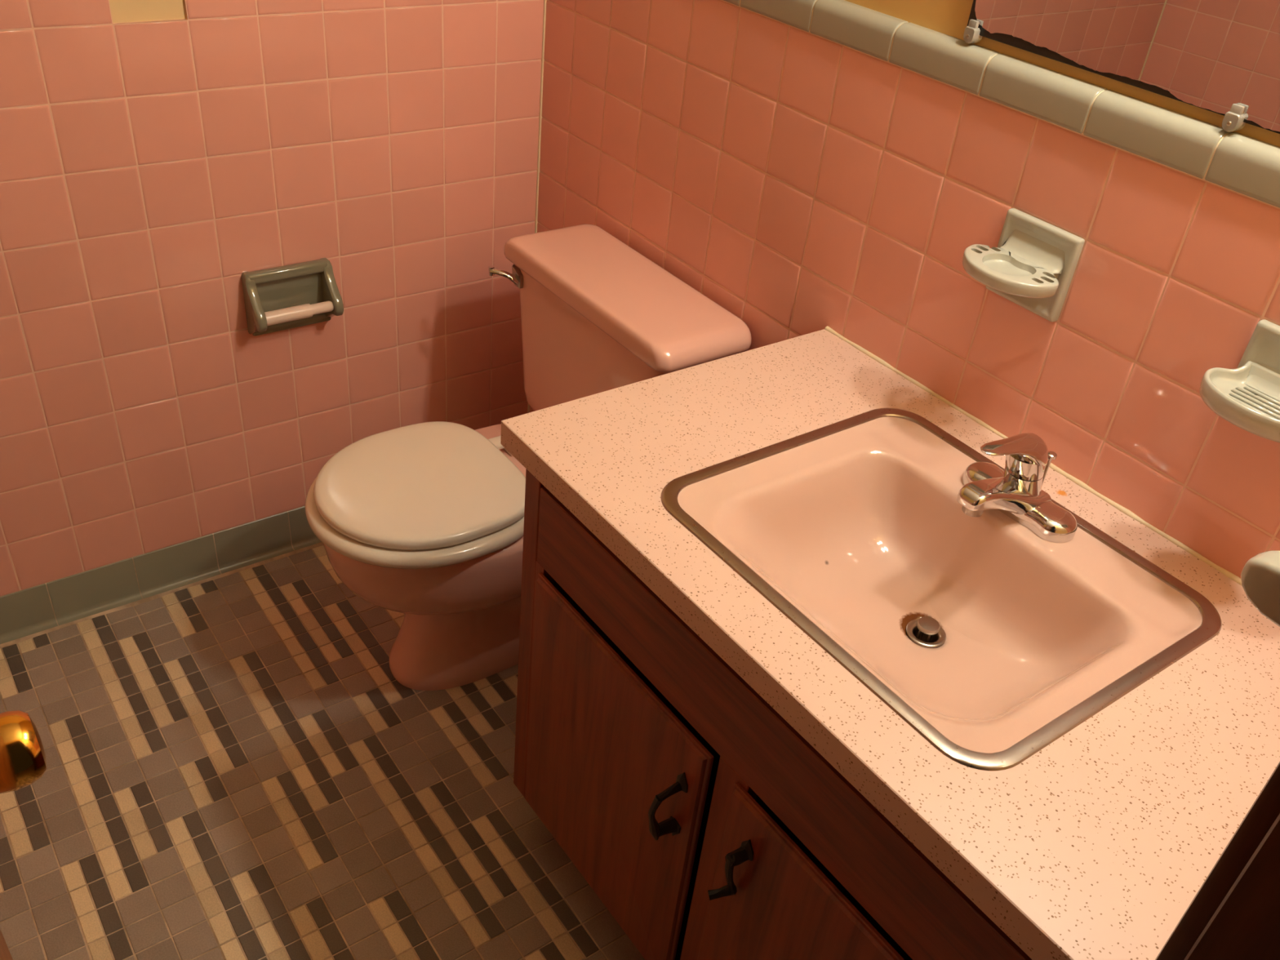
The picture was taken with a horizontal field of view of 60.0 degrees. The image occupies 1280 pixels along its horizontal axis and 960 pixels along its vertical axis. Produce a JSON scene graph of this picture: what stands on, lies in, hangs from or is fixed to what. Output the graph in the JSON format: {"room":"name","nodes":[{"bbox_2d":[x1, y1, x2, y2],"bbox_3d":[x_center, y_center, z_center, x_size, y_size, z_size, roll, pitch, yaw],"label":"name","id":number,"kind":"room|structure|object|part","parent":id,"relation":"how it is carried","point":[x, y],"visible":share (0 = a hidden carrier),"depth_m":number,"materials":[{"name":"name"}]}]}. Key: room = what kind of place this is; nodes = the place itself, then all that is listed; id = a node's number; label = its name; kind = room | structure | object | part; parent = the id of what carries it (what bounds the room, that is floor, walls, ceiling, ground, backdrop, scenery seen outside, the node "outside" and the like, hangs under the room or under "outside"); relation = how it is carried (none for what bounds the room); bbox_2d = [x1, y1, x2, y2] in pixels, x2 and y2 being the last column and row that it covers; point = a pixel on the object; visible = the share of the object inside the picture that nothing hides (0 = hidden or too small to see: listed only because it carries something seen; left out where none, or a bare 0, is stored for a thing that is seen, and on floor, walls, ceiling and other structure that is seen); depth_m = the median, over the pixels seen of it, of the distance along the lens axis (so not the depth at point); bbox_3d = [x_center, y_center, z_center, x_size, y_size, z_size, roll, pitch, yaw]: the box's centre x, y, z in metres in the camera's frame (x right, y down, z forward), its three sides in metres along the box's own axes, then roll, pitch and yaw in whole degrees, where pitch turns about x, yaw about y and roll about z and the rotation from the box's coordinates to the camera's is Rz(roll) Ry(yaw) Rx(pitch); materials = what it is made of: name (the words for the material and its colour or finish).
{"room":"bathroom","nodes":[
{"label":"bathroom","id":0,"kind":"room"},
{"bbox_2d":[0,0,543,596],"bbox_3d":[-1.040,-0.728,1.468,2.298,2.400,0.101,-19,42,-31],"label":"wall","id":1,"kind":"structure","parent":0,"point":[155,155],"depth_m":1.97,"materials":[{"name":"pink tile"}]},
{"bbox_2d":[0,506,324,648],"bbox_3d":[-1.111,0.241,2.088,2.099,0.101,0.024,-19,42,-31],"label":"baseboard","id":2,"kind":"structure","parent":1,"relation":"attached to","point":[32,612],"depth_m":2.19,"materials":[{"name":"grey tile"}]},
{"bbox_2d":[241,257,343,336],"bbox_3d":[-0.634,-0.325,2.035,0.162,0.126,0.067,-19,42,-31],"label":"toilet paper holder","id":3,"kind":"object","parent":1,"relation":"attached to","point":[285,297],"visible":1,"depth_m":2.04,"materials":[{"name":"grey ceramic"}]},
{"bbox_2d":[527,0,546,413],"bbox_3d":[-0.218,-0.508,2.322,0.007,1.215,0.006,-19,42,-31],"label":"trim","id":4,"kind":"structure","parent":1,"relation":"attached to","point":[544,1],"depth_m":2.18,"materials":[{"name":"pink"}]},
{"bbox_2d":[0,545,644,959],"bbox_3d":[-0.312,1.018,1.264,2.298,0.080,2.985,-19,42,-31],"label":"floor","id":5,"kind":"structure","parent":0,"point":[239,766],"depth_m":1.84,"materials":[{"name":"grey tile"}]},
{"bbox_2d":[305,223,751,690],"bbox_3d":[-0.258,0.017,1.991,0.676,0.731,0.503,-19,42,-31],"label":"toilet","id":6,"kind":"object","parent":5,"relation":"on","point":[424,522],"visible":0.77,"depth_m":1.88,"materials":[{"name":"pink porcelain"},{"name":"plastic"},{"name":"metal"}]},
{"bbox_3d":[-0.386,0.032,1.896,0.362,0.027,0.368,-19,42,-31],"label":"seat","id":7,"kind":"part","parent":6,"relation":"part of","materials":[{"name":"beige plastic"}]},
{"bbox_3d":[-0.378,0.008,1.884,0.343,0.024,0.337,-19,42,-31],"label":"seat lid","id":8,"kind":"part","parent":6,"relation":"part of","materials":[{"name":"beige plastic"}]},
{"bbox_3d":[-0.282,0.161,2.089,0.625,0.380,0.358,-19,42,-31],"label":"bowl","id":9,"kind":"part","parent":6,"relation":"part of","materials":[{"name":"pink ceramic"}]},
{"bbox_3d":[-0.249,-0.373,2.025,0.058,0.029,0.021,5,35,-2],"label":"lever arm","id":10,"kind":"part","parent":6,"relation":"part of","materials":[{"name":"silver metal"}]},
{"bbox_3d":[-0.225,-0.373,2.033,0.010,0.038,0.027,-19,42,-31],"label":"flush lever","id":11,"kind":"part","parent":6,"relation":"part of","materials":[{"name":"silver metal"}]},
{"bbox_3d":[-0.032,-0.331,1.919,0.195,0.041,0.503,-19,42,-31],"label":"tank lid","id":12,"kind":"part","parent":6,"relation":"part of","materials":[{"name":"pink ceramic"}]},
{"bbox_3d":[-0.043,-0.192,2.025,0.177,0.309,0.468,-19,42,-31],"label":"tank","id":13,"kind":"part","parent":6,"relation":"part of","materials":[{"name":"pink ceramic"}]},
{"bbox_2d":[513,468,1031,959],"bbox_3d":[0.277,0.429,1.468,0.584,0.755,0.915,-19,42,-31],"label":"vanity cabinet","id":14,"kind":"object","parent":5,"relation":"on","point":[707,826],"visible":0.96,"depth_m":1.32,"materials":[{"name":"red wood"}]},
{"bbox_3d":[0.047,0.190,1.771,0.509,0.755,0.017,-19,42,-31],"label":"panel","id":15,"kind":"part","parent":14,"relation":"part of","materials":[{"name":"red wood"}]},
{"bbox_3d":[-0.050,0.409,1.502,0.010,0.464,0.372,-19,42,-31],"label":"door","id":16,"kind":"part","parent":14,"relation":"part of","materials":[{"name":"red wood"}]},
{"bbox_3d":[0.099,0.452,1.323,0.019,0.660,0.915,-19,42,-31],"label":"frame","id":17,"kind":"part","parent":14,"relation":"part of","materials":[{"name":"red wood"}]},
{"bbox_3d":[0.029,0.396,1.319,0.046,0.117,0.020,-19,42,-31],"label":"handle","id":18,"kind":"part","parent":14,"relation":"part of","materials":[{"name":"black metal"}]},
{"bbox_3d":[0.100,0.439,1.242,0.034,0.101,0.028,-19,42,-31],"label":"handle","id":19,"kind":"part","parent":14,"relation":"part of","materials":[{"name":"black metal"}]},
{"bbox_3d":[0.195,0.623,1.235,0.010,0.465,0.388,-19,42,-31],"label":"door","id":20,"kind":"part","parent":14,"relation":"part of","materials":[{"name":"red wood"}]},
{"bbox_2d":[500,325,1279,959],"bbox_3d":[0.325,0.095,1.256,0.571,0.040,0.929,-19,42,-31],"label":"countertop","id":21,"kind":"structure","parent":14,"relation":"on","point":[1096,845],"depth_m":1.07,"materials":[{"name":"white laminate"}]},
{"bbox_2d":[660,408,1222,770],"bbox_3d":[0.319,0.150,1.297,0.434,0.173,0.509,-19,42,-31],"label":"sink","id":22,"kind":"object","parent":21,"relation":"in","point":[855,529],"visible":0.95,"depth_m":1.31,"materials":[{"name":"pink ceramic"}]},
{"bbox_2d":[956,432,1077,542],"bbox_3d":[0.431,-0.004,1.292,0.150,0.117,0.156,-19,42,-31],"label":"faucet","id":23,"kind":"object","parent":21,"relation":"on","point":[1016,491],"visible":1,"depth_m":1.29,"materials":[{"name":"silver metal"}]},
{"bbox_3d":[0.421,0.019,1.302,0.132,0.056,0.060,-19,42,-31],"label":"spout","id":24,"kind":"part","parent":23,"relation":"part of","materials":[{"name":"silver metal"}]},
{"bbox_3d":[0.425,-0.022,1.272,0.119,0.066,0.046,-19,42,-31],"label":"lever handle","id":25,"kind":"part","parent":23,"relation":"part of","materials":[{"name":"silver metal"}]},
{"bbox_3d":[0.487,-0.007,1.335,0.012,0.062,0.012,-19,42,-31],"label":"lift rod","id":26,"kind":"part","parent":23,"relation":"part of","materials":[{"name":"silver metal"}]},
{"bbox_2d":[529,0,1279,577],"bbox_3d":[0.391,-0.556,1.451,0.101,2.400,1.765,-19,42,-31],"label":"wall","id":27,"kind":"structure","parent":0,"point":[801,182],"depth_m":1.48,"materials":[{"name":"pink tile"}]},
{"bbox_2d":[963,18,982,43],"bbox_3d":[0.407,-0.548,1.355,0.019,0.027,0.017,-19,42,-31],"label":"mirror clip","id":28,"kind":"object","parent":27,"relation":"attached to","point":[971,33],"visible":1,"depth_m":1.35,"materials":[{"name":"white plastic"}]},
{"bbox_2d":[722,0,1279,208],"bbox_3d":[0.362,-0.554,1.427,0.035,0.050,1.765,-19,42,-31],"label":"trim","id":29,"kind":"structure","parent":27,"relation":"attached to","point":[1242,164],"depth_m":1.28,"materials":[{"name":"grey tile"}]},
{"bbox_2d":[962,208,1084,321],"bbox_3d":[0.446,-0.252,1.337,0.098,0.108,0.128,-19,42,-31],"label":"toothbrush holder","id":30,"kind":"object","parent":27,"relation":"attached to","point":[1033,264],"visible":1,"depth_m":1.33,"materials":[{"name":"grey ceramic"}]},
{"bbox_2d":[962,244,1059,298],"bbox_3d":[0.444,-0.251,1.336,0.094,0.018,0.128,-19,42,-31],"label":"tray","id":31,"kind":"object","parent":30,"relation":"on","point":[1024,270],"depth_m":1.33,"materials":[{"name":"grey ceramic"}]},
{"bbox_2d":[967,0,1279,133],"bbox_3d":[0.631,-0.557,1.012,0.006,0.452,0.712,-19,42,-31],"label":"wall mirror","id":32,"kind":"object","parent":27,"relation":"attached to","point":[1212,55],"visible":1,"depth_m":1.17,"materials":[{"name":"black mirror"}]},
{"bbox_2d":[1222,103,1245,132],"bbox_3d":[0.609,-0.371,1.135,0.019,0.027,0.017,-19,42,-31],"label":"mirror clip","id":33,"kind":"object","parent":27,"relation":"attached to","point":[1233,121],"visible":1,"depth_m":1.13,"materials":[{"name":"white plastic"}]},
{"bbox_2d":[1199,319,1279,442],"bbox_3d":[0.639,-0.085,1.131,0.093,0.108,0.129,-19,42,-31],"label":"soap dish","id":34,"kind":"object","parent":27,"relation":"attached to","point":[1247,396],"visible":1,"depth_m":1.15,"materials":[{"name":"grey ceramic"}]},
{"bbox_2d":[1199,360,1279,442],"bbox_3d":[0.637,-0.079,1.134,0.089,0.035,0.129,-19,42,-31],"label":"tray","id":35,"kind":"object","parent":34,"relation":"on","point":[1247,396],"depth_m":1.15,"materials":[{"name":"grey ceramic"}]},
{"bbox_3d":[0.673,-0.096,1.152,0.010,0.108,0.108,-19,42,-31],"label":"plate","id":36,"kind":"part","parent":34,"relation":"part of","materials":[{"name":"grey ceramic"}]},
{"bbox_2d":[1244,362,1279,400],"bbox_3d":[0.667,-0.098,1.146,0.018,0.034,0.080,-19,42,-31],"label":"tray","id":37,"kind":"object","parent":34,"relation":"on","point":[1262,380],"depth_m":1.16,"materials":[{"name":"grey ceramic"}]},
{"bbox_3d":[0.053,0.227,0.281,2.298,2.400,0.120,-19,42,-31],"label":"wall","id":38,"kind":"structure","parent":0,"visible":0},
{"bbox_2d":[0,710,46,959],"bbox_3d":[-0.308,0.240,0.536,0.102,2.000,0.604,-19,42,-31],"label":"door","id":39,"kind":"structure","parent":38,"relation":"in","point":[23,761],"depth_m":0.75,"materials":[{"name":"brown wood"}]},
{"bbox_3d":[-0.442,0.189,0.754,0.063,0.054,0.054,-19,42,-31],"label":"knob","id":40,"kind":"part","parent":39,"relation":"part of","materials":[{"name":"gold metal"}]},
{"bbox_2d":[1155,761,1279,959],"bbox_3d":[0.440,0.216,0.629,0.105,2.090,0.156,-19,42,-31],"label":"trim","id":41,"kind":"structure","parent":38,"relation":"attached to","point":[1234,914],"depth_m":0.69,"materials":[{"name":"brown wood"}]},
{"bbox_2d":[1240,550,1279,626],"bbox_3d":[0.436,0.083,0.701,0.070,0.076,0.111,-19,42,-31],"label":"towel bar bracket","id":42,"kind":"object","parent":38,"relation":"attached to","point":[1260,575],"visible":1,"depth_m":0.72,"materials":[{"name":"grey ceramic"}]}
]}

